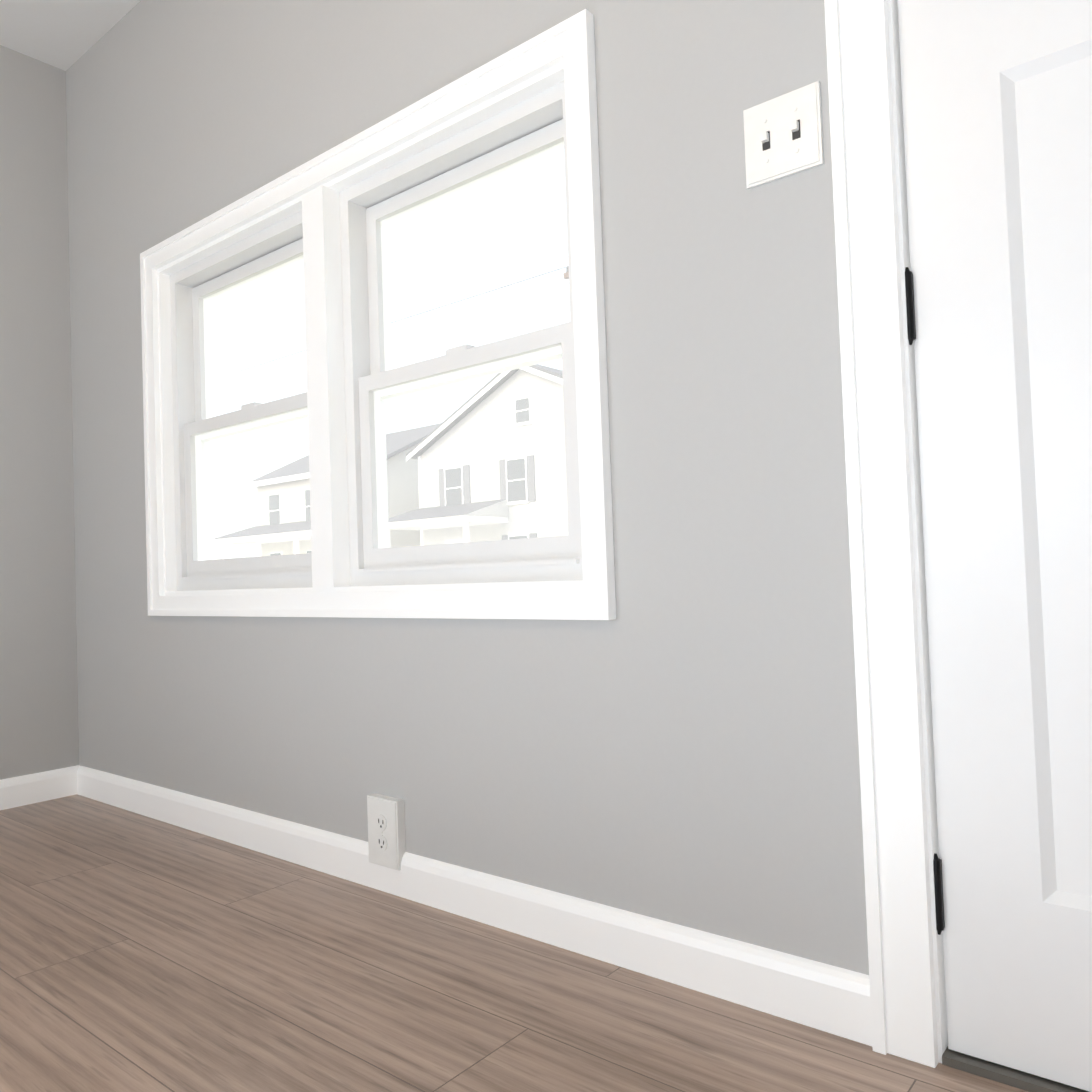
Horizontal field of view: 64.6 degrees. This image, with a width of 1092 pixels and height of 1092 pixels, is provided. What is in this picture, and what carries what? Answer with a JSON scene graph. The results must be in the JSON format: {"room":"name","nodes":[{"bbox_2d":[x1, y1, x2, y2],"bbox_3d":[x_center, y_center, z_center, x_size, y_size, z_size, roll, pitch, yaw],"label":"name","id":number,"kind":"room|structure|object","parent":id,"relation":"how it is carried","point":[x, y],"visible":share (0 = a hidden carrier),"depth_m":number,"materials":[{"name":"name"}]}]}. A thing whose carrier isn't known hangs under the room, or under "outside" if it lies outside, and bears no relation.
{"room":"empty living room","nodes":[
{"label":"empty living room","id":0,"kind":"room"},
{"bbox_2d":[0,45,78,779],"bbox_3d":[-3.514,-0.382,0.500,0.150,2.350,6.063,-3,-2,39],"label":"wall","id":1,"kind":"structure","parent":0,"point":[39,730],"depth_m":2.71,"materials":[{"name":"grey paint"}]},
{"bbox_2d":[0,766,71,809],"bbox_3d":[-3.363,0.744,0.473,0.014,0.088,5.913,-3,-2,39],"label":"baseboard","id":2,"kind":"structure","parent":1,"relation":"attached to","point":[28,789],"depth_m":2.65,"materials":[{"name":"white wood"}]},
{"bbox_2d":[0,0,140,70],"bbox_3d":[-1.973,-1.697,-0.666,4.130,0.100,6.213,-3,-2,39],"label":"ceiling","id":3,"kind":"structure","parent":0,"point":[64,35],"depth_m":2.60,"materials":[{"name":"paint"}]},
{"bbox_2d":[211,266,568,380],"bbox_3d":[-21.138,-1.692,41.308,61.050,10.500,0.525,-3,-2,39],"label":"power line","id":4,"kind":"object","parent":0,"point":[566,276],"depth_m":25.98,"materials":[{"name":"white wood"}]},
{"bbox_2d":[66,0,868,974],"bbox_3d":[-0.007,-0.473,1.642,4.130,2.350,0.150,-3,-2,39],"label":"wall","id":5,"kind":"structure","parent":0,"point":[676,742],"depth_m":1.45,"materials":[{"name":"grey paint"}]},
{"bbox_2d":[140,9,615,619],"bbox_3d":[-0.476,-0.355,2.006,1.585,1.030,0.162,-3,-2,39],"label":"window","id":6,"kind":"structure","parent":5,"relation":"in","point":[326,217],"depth_m":1.92,"materials":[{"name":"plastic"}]},
{"bbox_2d":[367,793,405,870],"bbox_3d":[-0.335,0.595,1.798,0.096,0.140,0.024,-3,-2,39],"label":"electrical outlet","id":7,"kind":"object","parent":5,"relation":"attached to","point":[386,832],"visible":1,"depth_m":1.78,"materials":[{"name":"white plastic"}]},
{"bbox_2d":[72,765,871,1045],"bbox_3d":[-0.513,0.687,1.951,2.490,0.088,0.014,-3,-2,39],"label":"baseboard","id":8,"kind":"structure","parent":5,"relation":"attached to","point":[831,999],"depth_m":1.51,"materials":[{"name":"white wood"}]},
{"bbox_2d":[743,81,823,188],"bbox_3d":[0.340,-0.595,1.250,0.116,0.118,0.016,-3,-2,39],"label":"light switch","id":9,"kind":"object","parent":5,"relation":"attached to","point":[783,137],"visible":1,"depth_m":1.25,"materials":[{"name":"white plastic"}]},
{"bbox_2d":[824,0,1088,1091],"bbox_3d":[0.880,-0.392,0.918,1.080,2.083,0.204,-3,-2,39],"label":"door frame","id":10,"kind":"structure","parent":5,"relation":"attached to","point":[888,592],"depth_m":1.15,"materials":[{"name":"wood"}]},
{"bbox_2d":[897,0,1091,1091],"bbox_3d":[0.829,-0.354,0.861,0.918,1.978,0.120,-3,-2,39],"label":"door","id":11,"kind":"structure","parent":5,"relation":"in","point":[997,107],"depth_m":1.08,"materials":[{"name":"white wood"}]},
{"bbox_2d":[0,794,1027,1091],"bbox_3d":[-1.886,0.750,-0.738,4.130,0.100,6.213,-3,-2,39],"label":"floor","id":12,"kind":"structure","parent":0,"point":[138,952],"depth_m":1.34,"materials":[{"name":"laminate"}]},
{"label":"outside","id":13,"kind":"structure","parent":0,"visible":0},
{"bbox_3d":[16.506,1.817,24.638,140.000,0.420,56.317,-3,-2,39],"label":"ground","id":14,"kind":"structure","parent":13,"visible":0},
{"bbox_2d":[213,423,440,558],"bbox_3d":[-8.100,-1.218,40.242,9.200,8.360,12.090,-3,-2,39],"label":"house","id":15,"kind":"structure","parent":14,"relation":"on","point":[274,505],"depth_m":37.98,"materials":[{"name":"beige"}]},
{"bbox_2d":[388,364,567,547],"bbox_3d":[1.412,-2.038,32.443,11.450,8.860,12.090,-3,-2,39],"label":"house","id":16,"kind":"structure","parent":14,"relation":"on","point":[494,504],"depth_m":30.38,"materials":[{"name":"white"}]}
]}

